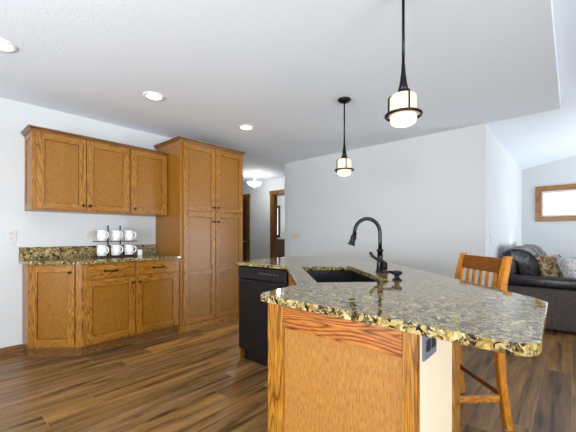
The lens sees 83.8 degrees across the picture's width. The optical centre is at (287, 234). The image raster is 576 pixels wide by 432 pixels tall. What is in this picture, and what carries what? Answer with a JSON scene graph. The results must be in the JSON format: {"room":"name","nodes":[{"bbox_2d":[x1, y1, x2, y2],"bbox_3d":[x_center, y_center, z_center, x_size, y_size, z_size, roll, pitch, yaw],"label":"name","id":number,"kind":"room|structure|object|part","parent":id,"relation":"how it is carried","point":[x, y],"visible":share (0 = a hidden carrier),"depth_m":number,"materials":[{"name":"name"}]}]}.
{"room":"kitchen","nodes":[
{"label":"kitchen","id":0,"kind":"room"},
{"bbox_2d":[0,97,171,347],"bbox_3d":[-2.944,-0.075,2.905,0.120,2.470,5.490,0,0,41],"label":"wall","id":1,"kind":"structure","parent":0,"point":[33,228],"depth_m":3.20,"materials":[{"name":"grey paint"}]},
{"bbox_2d":[6,230,15,241],"bbox_3d":[-2.680,0.010,3.107,0.008,0.120,0.075,0,0,41],"label":"wall outlet","id":2,"kind":"object","parent":1,"relation":"attached to","point":[10,234],"visible":1,"depth_m":3.10,"materials":[{"name":"grey plastic"}]},
{"bbox_2d":[0,344,23,356],"bbox_3d":[-3.625,1.117,2.035,0.014,0.085,3.044,0,0,41],"label":"baseboard","id":3,"kind":"structure","parent":1,"relation":"attached to","point":[11,350],"depth_m":3.10,"materials":[{"name":"brown wood"}]},
{"bbox_2d":[20,124,130,214],"bbox_3d":[-2.195,-0.624,3.381,0.369,0.771,0.914,0,0,41],"label":"upper cabinet","id":4,"kind":"object","parent":1,"relation":"attached to","point":[65,172],"visible":1,"depth_m":3.22,"materials":[{"name":"brown wood"}]},
{"bbox_3d":[-2.212,-0.610,3.144,0.020,0.720,0.406,0,0,41],"label":"door","id":5,"kind":"part","parent":4,"relation":"part of","materials":[{"name":"brown wood"}]},
{"bbox_3d":[-2.216,-0.610,3.147,0.006,0.588,0.274,0,0,41],"label":"door panel","id":6,"kind":"part","parent":4,"relation":"part of","materials":[{"name":"brown wood"}]},
{"bbox_3d":[-2.201,-0.992,3.386,0.354,0.035,0.914,0,0,41],"label":"crown molding","id":7,"kind":"part","parent":4,"relation":"part of","materials":[{"name":"brown wood"}]},
{"bbox_3d":[-1.932,-0.610,3.461,0.020,0.720,0.421,0,0,41],"label":"door","id":8,"kind":"part","parent":4,"relation":"part of","materials":[{"name":"brown wood"}]},
{"bbox_3d":[-1.936,-0.610,3.464,0.006,0.588,0.289,0,0,41],"label":"door panel","id":9,"kind":"part","parent":4,"relation":"part of","materials":[{"name":"brown wood"}]},
{"bbox_2d":[19,244,155,259],"bbox_3d":[-2.179,0.183,3.661,0.020,0.124,1.381,0,0,41],"label":"backsplash","id":10,"kind":"structure","parent":1,"relation":"attached to","point":[25,253],"depth_m":3.43,"materials":[{"name":"stone"}]},
{"bbox_2d":[86,231,96,236],"bbox_3d":[-2.217,-0.010,3.630,0.008,0.075,0.120,0,0,41],"label":"wall outlet","id":11,"kind":"object","parent":1,"relation":"attached to","point":[88,233],"visible":0.92,"depth_m":3.62,"materials":[{"name":"beige plastic"}]},
{"bbox_2d":[124,145,168,216],"bbox_3d":[-1.742,-0.624,3.894,0.369,0.771,0.452,0,0,41],"label":"upper cabinet","id":12,"kind":"object","parent":1,"relation":"attached to","point":[148,167],"visible":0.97,"depth_m":3.78,"materials":[{"name":"brown wood"}]},
{"bbox_3d":[-1.639,-0.610,3.799,0.006,0.588,0.293,0,0,41],"label":"door panel","id":13,"kind":"part","parent":12,"relation":"part of","materials":[{"name":"brown wood"}]},
{"bbox_3d":[-1.627,-0.992,3.792,0.032,0.035,0.452,0,0,41],"label":"crown molding","id":14,"kind":"part","parent":12,"relation":"part of","materials":[{"name":"brown wood"}]},
{"bbox_2d":[243,177,284,259],"bbox_3d":[-1.257,-0.075,8.336,5.070,2.470,0.120,0,0,41],"label":"wall","id":15,"kind":"structure","parent":0,"point":[259,195],"depth_m":7.71,"materials":[{"name":"grey paint"}]},
{"bbox_2d":[243,199,246,260],"bbox_3d":[-1.297,0.120,8.290,0.730,2.060,0.131,0,0,41],"label":"door","id":16,"kind":"structure","parent":15,"relation":"in","point":[244,200],"depth_m":8.14,"materials":[{"name":"brown wood"}]},
{"bbox_2d":[243,194,249,259],"bbox_3d":[-1.266,0.068,8.326,0.970,2.185,0.146,0,0,41],"label":"trim","id":17,"kind":"structure","parent":15,"relation":"attached to","point":[245,196],"depth_m":7.99,"materials":[{"name":"brown wood"}]},
{"bbox_2d":[269,189,284,257],"bbox_3d":[-0.023,0.068,7.226,0.970,2.185,0.146,0,0,41],"label":"trim","id":18,"kind":"structure","parent":15,"relation":"attached to","point":[273,194],"depth_m":7.45,"materials":[{"name":"brown wood"}]},
{"bbox_2d":[0,0,559,182],"bbox_3d":[-1.605,-1.360,5.045,8.910,0.100,10.470,0,0,41],"label":"ceiling","id":19,"kind":"structure","parent":0,"point":[281,69],"depth_m":2.48,"materials":[{"name":"white paint"}]},
{"bbox_2d":[0,38,17,52],"bbox_3d":[-1.978,-1.305,2.201,0.196,0.010,0.196,0,0,41],"label":"recessed light","id":20,"kind":"object","parent":19,"relation":"in","point":[5,46],"visible":1,"depth_m":2.23,"materials":[{"name":"white plastic"}]},
{"bbox_2d":[143,92,164,100],"bbox_3d":[-1.266,-1.305,3.029,0.196,0.010,0.196,0,0,41],"label":"recessed light","id":21,"kind":"object","parent":19,"relation":"in","point":[154,96],"visible":1,"depth_m":3.02,"materials":[{"name":"white plastic"}]},
{"bbox_2d":[238,125,253,129],"bbox_3d":[-0.508,-1.305,3.908,0.196,0.010,0.196,0,0,41],"label":"recessed light","id":22,"kind":"object","parent":19,"relation":"in","point":[242,127],"visible":1,"depth_m":3.90,"materials":[{"name":"white plastic"}]},
{"bbox_2d":[247,174,261,187],"bbox_3d":[-0.730,-1.162,6.948,0.340,0.294,0.340,0,0,41],"label":"ceiling lamp","id":23,"kind":"object","parent":19,"relation":"attached to","point":[254,183],"visible":1,"depth_m":6.86,"materials":[{"name":"white glass"}]},
{"bbox_3d":[-0.730,-1.096,6.948,0.340,0.102,0.340,0,0,41],"label":"lamp shade","id":24,"kind":"part","parent":23,"relation":"part of","materials":[{"name":"white glass"}]},
{"bbox_2d":[334,97,353,175],"bbox_3d":[0.544,-0.942,3.097,0.191,0.734,0.191,0,0,41],"label":"pendant light","id":25,"kind":"object","parent":19,"relation":"hanging from","point":[343,167],"visible":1,"depth_m":3.06,"materials":[{"name":"white glass"}]},
{"bbox_3d":[0.544,-0.676,3.097,0.132,0.112,0.132,0,0,41],"label":"lamp shade","id":26,"kind":"part","parent":25,"relation":"part of","materials":[{"name":"beige glass"}]},
{"bbox_3d":[0.544,-0.597,3.097,0.134,0.044,0.134,0,0,41],"label":"lamp shade","id":27,"kind":"part","parent":25,"relation":"part of","materials":[{"name":"beige glass"}]},
{"bbox_3d":[0.544,-1.077,3.097,0.015,0.405,0.015,0,0,41],"label":"rod","id":28,"kind":"part","parent":25,"relation":"part of","materials":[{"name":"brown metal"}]},
{"bbox_2d":[384,0,422,126],"bbox_3d":[0.602,-0.942,1.677,0.191,0.734,0.191,0,0,41],"label":"pendant light","id":29,"kind":"object","parent":19,"relation":"hanging from","point":[403,104],"visible":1,"depth_m":1.64,"materials":[{"name":"white glass"}]},
{"bbox_3d":[0.602,-0.676,1.677,0.132,0.112,0.132,0,0,41],"label":"lamp shade","id":30,"kind":"part","parent":29,"relation":"part of","materials":[{"name":"beige glass"}]},
{"bbox_3d":[0.602,-1.077,1.677,0.015,0.405,0.015,0,0,41],"label":"rod","id":31,"kind":"part","parent":29,"relation":"part of","materials":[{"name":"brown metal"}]},
{"bbox_3d":[0.602,-0.597,1.677,0.134,0.044,0.134,0,0,41],"label":"lamp shade","id":32,"kind":"part","parent":29,"relation":"part of","materials":[{"name":"beige glass"}]},
{"bbox_2d":[277,195,284,238],"bbox_3d":[0.366,-0.075,10.171,5.070,2.470,0.120,0,0,41],"label":"wall","id":33,"kind":"structure","parent":0,"point":[280,199],"depth_m":10.57,"materials":[{"name":"grey paint"}]},
{"bbox_2d":[277,205,279,236],"bbox_3d":[-0.697,-0.450,11.044,1.200,1.060,0.060,0,0,41],"label":"window","id":34,"kind":"structure","parent":33,"relation":"in","point":[278,207],"depth_m":10.67,"materials":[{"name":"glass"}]},
{"bbox_2d":[0,319,575,431],"bbox_3d":[0.086,1.210,4.383,12.320,0.100,11.720,0,0,41],"label":"floor","id":35,"kind":"structure","parent":0,"point":[197,380],"depth_m":2.43,"materials":[{"name":"wood"}]},
{"bbox_2d":[22,264,83,356],"bbox_3d":[-2.276,0.719,3.117,0.599,0.883,0.381,0,0,41],"label":"base cabinet","id":36,"kind":"object","parent":35,"relation":"on","point":[51,294],"visible":0.99,"depth_m":3.01,"materials":[{"name":"brown wood"}]},
{"bbox_3d":[-2.203,0.661,3.006,0.397,0.747,0.020,0,0,-4],"label":"door","id":37,"kind":"part","parent":36,"relation":"part of","materials":[{"name":"brown wood"}]},
{"bbox_3d":[-2.204,0.661,3.011,0.265,0.615,0.006,0,0,-4],"label":"door panel","id":38,"kind":"part","parent":36,"relation":"part of","materials":[{"name":"brown wood"}]},
{"bbox_2d":[81,259,178,354],"bbox_3d":[-1.818,0.719,3.591,0.657,0.883,1.011,0,0,41],"label":"base cabinet","id":39,"kind":"object","parent":35,"relation":"on","point":[123,303],"visible":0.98,"depth_m":3.34,"materials":[{"name":"brown wood"}]},
{"bbox_2d":[19,244,180,264],"bbox_3d":[-1.950,0.199,3.459,0.630,0.155,1.381,0,0,41],"label":"countertop","id":40,"kind":"structure","parent":39,"relation":"on","point":[58,255],"depth_m":3.36,"materials":[{"name":"stone"}]},
{"bbox_2d":[92,225,136,257],"bbox_3d":[-1.951,0.068,3.629,0.115,0.354,0.448,0,0,41],"label":"mug rack","id":41,"kind":"object","parent":40,"relation":"on","point":[107,241],"visible":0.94,"depth_m":3.61,"materials":[{"name":"black metal"}]},
{"bbox_2d":[97,245,108,255],"bbox_3d":[-2.025,0.170,3.522,0.126,0.118,0.102,0,0,-20],"label":"coffee mug","id":42,"kind":"object","parent":41,"relation":"on","point":[101,249],"visible":0.99,"depth_m":3.48,"materials":[{"name":"ceramic"}]},
{"bbox_2d":[97,230,108,240],"bbox_3d":[-2.025,0.007,3.522,0.126,0.118,0.102,0,0,-20],"label":"coffee mug","id":43,"kind":"object","parent":41,"relation":"on","point":[101,234],"visible":0.94,"depth_m":3.48,"materials":[{"name":"ceramic"}]},
{"bbox_3d":[-2.026,0.068,3.615,0.020,0.354,0.016,0,0,41],"label":"post","id":44,"kind":"part","parent":41,"relation":"part of","materials":[{"name":"black metal"}]},
{"bbox_2d":[92,241,129,241],"bbox_3d":[-1.946,0.071,3.624,0.102,0.008,0.448,0,0,41],"label":"wire shelf","id":45,"kind":"object","parent":41,"relation":"attached to","point":[92,241],"depth_m":3.54,"materials":[{"name":"black metal"}]},
{"bbox_2d":[92,254,134,256],"bbox_3d":[-1.946,0.234,3.624,0.102,0.008,0.448,0,0,41],"label":"wire shelf","id":46,"kind":"object","parent":41,"relation":"attached to","point":[108,255],"depth_m":3.61,"materials":[{"name":"black metal"}]},
{"bbox_2d":[111,245,122,255],"bbox_3d":[-1.931,0.170,3.630,0.126,0.118,0.102,0,0,-26],"label":"coffee mug","id":47,"kind":"object","parent":41,"relation":"on","point":[115,249],"visible":1,"depth_m":3.58,"materials":[{"name":"ceramic"}]},
{"bbox_2d":[111,230,122,240],"bbox_3d":[-1.931,0.007,3.630,0.126,0.118,0.102,0,0,-26],"label":"coffee mug","id":48,"kind":"object","parent":41,"relation":"on","point":[115,234],"visible":1,"depth_m":3.58,"materials":[{"name":"ceramic"}]},
{"bbox_2d":[124,244,136,254],"bbox_3d":[-1.837,0.170,3.737,0.126,0.118,0.102,0,0,-32],"label":"coffee mug","id":49,"kind":"object","parent":41,"relation":"on","point":[129,248],"visible":1,"depth_m":3.69,"materials":[{"name":"ceramic"}]},
{"bbox_2d":[124,230,136,240],"bbox_3d":[-1.837,0.007,3.737,0.126,0.118,0.102,0,0,-32],"label":"coffee mug","id":50,"kind":"object","parent":41,"relation":"on","point":[128,235],"visible":1,"depth_m":3.69,"materials":[{"name":"ceramic"}]},
{"bbox_2d":[137,249,141,255],"bbox_3d":[-1.751,0.208,3.789,0.045,0.074,0.045,0,0,41],"label":"box","id":51,"kind":"object","parent":40,"relation":"on","point":[139,251],"visible":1,"depth_m":3.77,"materials":[{"name":"white plastic"}]},
{"bbox_3d":[-1.775,0.355,3.215,0.020,0.134,0.463,0,0,41],"label":"drawer","id":52,"kind":"part","parent":39,"relation":"part of","materials":[{"name":"brown wood"}]},
{"bbox_3d":[-1.773,0.737,3.218,0.020,0.597,0.470,0,0,41],"label":"door","id":53,"kind":"part","parent":39,"relation":"part of","materials":[{"name":"brown wood"}]},
{"bbox_3d":[-1.777,0.737,3.221,0.006,0.465,0.338,0,0,41],"label":"door panel","id":54,"kind":"part","parent":39,"relation":"part of","materials":[{"name":"brown wood"}]},
{"bbox_3d":[-1.449,0.355,3.583,0.020,0.134,0.473,0,0,41],"label":"drawer","id":55,"kind":"part","parent":39,"relation":"part of","materials":[{"name":"brown wood"}]},
{"bbox_3d":[-1.452,0.737,3.581,0.020,0.597,0.480,0,0,41],"label":"door","id":56,"kind":"part","parent":39,"relation":"part of","materials":[{"name":"brown wood"}]},
{"bbox_3d":[-1.455,0.737,3.584,0.006,0.465,0.348,0,0,41],"label":"door panel","id":57,"kind":"part","parent":39,"relation":"part of","materials":[{"name":"brown wood"}]},
{"bbox_2d":[153,136,245,332],"bbox_3d":[-1.162,0.002,4.330,0.659,2.317,1.027,0,0,41],"label":"pantry cabinet","id":58,"kind":"object","parent":35,"relation":"on","point":[202,225],"visible":0.94,"depth_m":4.04,"materials":[{"name":"brown wood"}]},
{"bbox_3d":[-1.091,0.391,3.974,0.020,1.348,0.452,0,0,41],"label":"door","id":59,"kind":"part","parent":58,"relation":"part of","materials":[{"name":"brown wood"}]},
{"bbox_3d":[-1.091,-0.700,3.974,0.020,0.805,0.452,0,0,41],"label":"door","id":60,"kind":"part","parent":58,"relation":"part of","materials":[{"name":"brown wood"}]},
{"bbox_3d":[-1.095,0.391,3.977,0.006,1.216,0.320,0,0,41],"label":"door panel","id":61,"kind":"part","parent":58,"relation":"part of","materials":[{"name":"brown wood"}]},
{"bbox_3d":[-1.095,-0.700,3.977,0.006,0.673,0.320,0,0,41],"label":"door panel","id":62,"kind":"part","parent":58,"relation":"part of","materials":[{"name":"brown wood"}]},
{"bbox_3d":[-1.167,-1.139,4.335,0.644,0.035,1.027,0,0,41],"label":"crown molding","id":63,"kind":"part","parent":58,"relation":"part of","materials":[{"name":"brown wood"}]},
{"bbox_3d":[-0.948,1.123,4.142,0.013,0.075,0.961,0,0,41],"label":"molding","id":64,"kind":"part","parent":58,"relation":"part of","materials":[{"name":"brown wood"}]},
{"bbox_3d":[-0.787,0.391,4.317,0.020,1.348,0.448,0,0,41],"label":"door","id":65,"kind":"part","parent":58,"relation":"part of","materials":[{"name":"brown wood"}]},
{"bbox_3d":[-0.791,0.391,4.320,0.006,1.216,0.316,0,0,41],"label":"door panel","id":66,"kind":"part","parent":58,"relation":"part of","materials":[{"name":"brown wood"}]},
{"bbox_3d":[-0.787,-0.700,4.317,0.020,0.805,0.448,0,0,41],"label":"door","id":67,"kind":"part","parent":58,"relation":"part of","materials":[{"name":"brown wood"}]},
{"bbox_3d":[-0.791,-0.700,4.320,0.006,0.673,0.316,0,0,41],"label":"door panel","id":68,"kind":"part","parent":58,"relation":"part of","materials":[{"name":"brown wood"}]},
{"bbox_2d":[238,266,288,366],"bbox_3d":[-0.041,0.724,2.998,0.594,0.872,0.633,0,0,41],"label":"dishwasher","id":69,"kind":"object","parent":35,"relation":"on","point":[253,281],"visible":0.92,"depth_m":2.83,"materials":[{"name":"black metal"}]},
{"bbox_3d":[-0.246,0.409,2.771,0.521,0.016,0.020,0,0,41],"label":"handle","id":70,"kind":"part","parent":69,"relation":"part of","materials":[{"name":"black plastic"}]},
{"bbox_3d":[-0.228,0.340,2.786,0.594,0.104,0.036,0,0,41],"label":"control panel","id":71,"kind":"part","parent":69,"relation":"part of","materials":[{"name":"black plastic"}]},
{"bbox_2d":[246,266,288,284],"bbox_3d":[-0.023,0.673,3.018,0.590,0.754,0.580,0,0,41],"label":"control panel","id":72,"kind":"object","parent":69,"relation":"in","point":[246,266],"depth_m":2.75,"materials":[{"name":"black plastic"}]},
{"bbox_2d":[277,239,284,256],"bbox_3d":[-0.610,0.645,10.403,1.160,1.030,0.565,0,0,41],"label":"dresser","id":73,"kind":"object","parent":35,"relation":"on","point":[280,242],"visible":0.02,"depth_m":10.00,"materials":[{"name":"brown wood"}]},
{"bbox_2d":[239,265,459,431],"bbox_3d":[0.216,0.719,2.209,0.973,0.883,2.590,0,0,-13],"label":"kitchen island","id":74,"kind":"object","parent":35,"relation":"on","point":[326,373],"visible":0.68,"depth_m":1.10,"materials":[{"name":"brown wood"}]},
{"bbox_3d":[-0.244,0.719,3.235,0.020,0.883,0.633,0,0,41],"label":"panel","id":75,"kind":"part","parent":74,"relation":"part of","materials":[{"name":"brown wood"}]},
{"bbox_3d":[0.040,0.355,2.051,0.020,0.134,0.830,0,0,-4],"label":"false drawer","id":76,"kind":"part","parent":74,"relation":"part of","materials":[{"name":"brown wood"}]},
{"bbox_3d":[0.168,0.701,1.114,0.485,0.688,0.007,0,0,41],"label":"panel","id":77,"kind":"part","parent":74,"relation":"part of","materials":[{"name":"brown wood"}]},
{"bbox_3d":[0.149,0.719,1.123,0.604,0.883,0.020,0,0,41],"label":"panel frame","id":78,"kind":"part","parent":74,"relation":"part of","materials":[{"name":"brown wood"}]},
{"bbox_2d":[235,256,547,356],"bbox_3d":[0.238,0.261,2.228,1.384,0.030,3.030,0,0,-2],"label":"island countertop","id":79,"kind":"structure","parent":74,"relation":"on","point":[427,304],"depth_m":1.17,"materials":[{"name":"stone"}]},
{"bbox_2d":[306,270,377,281],"bbox_3d":[0.323,0.374,2.089,0.430,0.191,0.860,0,0,-4],"label":"sink","id":80,"kind":"object","parent":79,"relation":"in","point":[338,275],"visible":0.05,"depth_m":2.49,"materials":[{"name":"black"}]},
{"bbox_2d":[348,217,387,271],"bbox_3d":[0.521,0.062,2.102,0.252,0.366,0.105,0,0,-5],"label":"kitchen faucet","id":81,"kind":"object","parent":79,"relation":"on","point":[381,264],"visible":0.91,"depth_m":2.11,"materials":[{"name":"black metal"}]},
{"bbox_3d":[0.525,-0.012,2.126,0.197,0.217,0.025,0,0,-4],"label":"spout","id":82,"kind":"part","parent":81,"relation":"part of","materials":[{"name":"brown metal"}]},
{"bbox_3d":[0.578,0.150,2.080,0.107,0.082,0.026,0,0,-2],"label":"lever handle","id":83,"kind":"part","parent":81,"relation":"part of","materials":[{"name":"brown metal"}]},
{"bbox_2d":[375,249,383,271],"bbox_3d":[0.611,0.169,2.131,0.060,0.152,0.060,0,0,41],"label":"handle","id":84,"kind":"object","parent":81,"relation":"on","point":[380,265],"depth_m":2.11,"materials":[{"name":"black metal"}]},
{"bbox_3d":[0.626,0.210,2.082,0.046,0.072,0.046,0,0,41],"label":"handle","id":85,"kind":"part","parent":81,"relation":"part of","materials":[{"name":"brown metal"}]},
{"bbox_2d":[381,270,401,280],"bbox_3d":[0.563,0.218,1.730,0.114,0.054,0.058,0,0,-19],"label":"soap dispenser","id":86,"kind":"object","parent":79,"relation":"on","point":[396,273],"visible":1,"depth_m":1.73,"materials":[{"name":"black metal"}]},
{"bbox_2d":[423,336,436,361],"bbox_3d":[0.436,0.331,0.983,0.008,0.082,0.115,0,0,41],"label":"wall outlet","id":87,"kind":"object","parent":74,"relation":"attached to","point":[429,344],"visible":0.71,"depth_m":0.97,"materials":[{"name":"grey plastic"}]},
{"bbox_2d":[426,339,430,351],"bbox_3d":[0.422,0.331,0.964,0.004,0.033,0.033,0,0,41],"label":"receptacle","id":88,"kind":"object","parent":87,"relation":"attached to","point":[428,341],"depth_m":0.96,"materials":[{"name":"black plastic"}]},
{"bbox_2d":[432,338,435,347],"bbox_3d":[0.453,0.331,1.000,0.004,0.033,0.033,0,0,41],"label":"receptacle","id":89,"kind":"object","parent":87,"relation":"attached to","point":[433,339],"depth_m":1.00,"materials":[{"name":"black plastic"}]},
{"bbox_3d":[0.578,0.719,1.942,0.263,0.883,2.044,0,0,4],"label":"half wall panel","id":90,"kind":"part","parent":74,"relation":"part of","materials":[{"name":"beige paint"}]},
{"bbox_3d":[0.628,0.719,1.211,0.020,0.883,0.079,0,0,41],"label":"corner trim","id":91,"kind":"part","parent":74,"relation":"part of","materials":[{"name":"brown wood"}]},
{"bbox_2d":[455,253,512,430],"bbox_3d":[1.073,0.645,2.126,0.496,1.030,0.504,0,0,-4],"label":"bar stool","id":92,"kind":"object","parent":35,"relation":"on","point":[502,266],"visible":0.37,"depth_m":1.93,"materials":[{"name":"brown wood"}]},
{"bbox_3d":[1.256,0.642,2.362,0.101,1.024,0.055,0,0,-3],"label":"leg","id":93,"kind":"part","parent":92,"relation":"part of","materials":[{"name":"brown wood"}]},
{"bbox_3d":[1.294,0.189,2.139,0.036,0.093,0.400,0,0,-3],"label":"rail","id":94,"kind":"part","parent":92,"relation":"part of","materials":[{"name":"brown wood"}]},
{"bbox_3d":[1.284,0.642,1.914,0.101,1.024,0.055,0,0,-4],"label":"leg","id":95,"kind":"part","parent":92,"relation":"part of","materials":[{"name":"brown wood"}]},
{"bbox_2d":[502,244,575,332],"bbox_3d":[3.917,0.656,4.779,0.995,1.008,2.450,0,0,41],"label":"sofa","id":96,"kind":"object","parent":35,"relation":"on","point":[525,278],"visible":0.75,"depth_m":3.88,"materials":[{"name":"black fabric"}]},
{"bbox_3d":[3.620,0.569,5.042,0.190,0.538,2.006,0,0,41],"label":"frame","id":97,"kind":"part","parent":96,"relation":"part of","materials":[{"name":"grey leather"}]},
{"bbox_2d":[502,246,540,275],"bbox_3d":[3.269,0.401,4.465,0.433,0.501,0.660,0,0,41],"label":"cushion","id":98,"kind":"object","parent":96,"relation":"on","point":[524,261],"depth_m":4.22,"materials":[{"name":"black leather"}]},
{"bbox_2d":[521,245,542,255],"bbox_3d":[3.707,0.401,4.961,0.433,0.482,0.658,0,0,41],"label":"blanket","id":99,"kind":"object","parent":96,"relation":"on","point":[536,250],"depth_m":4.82,"materials":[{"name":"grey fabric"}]},
{"bbox_2d":[525,244,546,255],"bbox_3d":[4.150,0.402,5.466,0.436,0.494,0.658,0,0,41],"label":"blanket","id":100,"kind":"object","parent":96,"relation":"on","point":[540,249],"depth_m":5.36,"materials":[{"name":"grey fabric"}]},
{"bbox_3d":[3.175,0.887,3.947,0.975,0.485,0.220,0,0,41],"label":"arm","id":101,"kind":"part","parent":96,"relation":"part of","materials":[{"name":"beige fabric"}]},
{"bbox_2d":[535,254,562,276],"bbox_3d":[3.417,0.450,4.134,0.420,0.389,0.221,0,0,-13],"label":"throw pillow","id":102,"kind":"object","parent":96,"relation":"on","point":[548,265],"visible":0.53,"depth_m":4.07,"materials":[{"name":"beige fabric"}]},
{"bbox_2d":[554,257,575,277],"bbox_3d":[3.584,0.460,4.006,0.440,0.378,0.219,0,0,-14],"label":"throw pillow","id":103,"kind":"object","parent":96,"relation":"on","point":[567,266],"visible":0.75,"depth_m":3.97,"materials":[{"name":"white fabric"}]},
{"bbox_2d":[285,123,486,284],"bbox_3d":[1.166,-0.075,4.857,3.170,2.470,0.120,0,0,41],"label":"wall","id":104,"kind":"structure","parent":0,"point":[427,194],"depth_m":4.42,"materials":[{"name":"grey paint"}]},
{"bbox_2d":[292,233,299,238],"bbox_3d":[0.136,0.020,5.677,0.165,0.115,0.016,0,0,41],"label":"light switch","id":105,"kind":"object","parent":104,"relation":"attached to","point":[294,235],"visible":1,"depth_m":5.68,"materials":[{"name":"beige plastic"}]},
{"bbox_2d":[487,126,521,287],"bbox_3d":[3.541,-0.100,5.239,0.120,2.520,3.600,0,0,41],"label":"wall","id":106,"kind":"structure","parent":0,"point":[504,176],"depth_m":4.62,"materials":[{"name":"grey paint"}]},
{"bbox_2d":[552,1,559,87],"bbox_3d":[0.295,-1.670,0.974,0.670,0.520,6.890,0,0,41],"label":"trim","id":107,"kind":"structure","parent":106,"relation":"attached to","point":[552,1],"depth_m":2.34,"materials":[{"name":"white paint"}]},
{"bbox_2d":[486,0,575,169],"bbox_3d":[2.797,-1.540,1.230,4.080,0.524,10.590,0,0,41],"label":"ceiling","id":108,"kind":"structure","parent":0,"point":[537,139],"depth_m":4.02,"materials":[{"name":"white paint"}]},
{"bbox_2d":[522,155,575,257],"bbox_3d":[6.266,-0.390,5.151,4.080,3.100,0.120,0,0,41],"label":"wall","id":109,"kind":"structure","parent":0,"point":[554,237],"depth_m":6.18,"materials":[{"name":"grey paint"}]},
{"bbox_2d":[535,184,575,221],"bbox_3d":[5.479,-0.603,5.819,1.575,0.685,0.122,0,0,41],"label":"window","id":110,"kind":"structure","parent":109,"relation":"in","point":[539,191],"depth_m":6.17,"materials":[{"name":"brown wood"}]}
]}

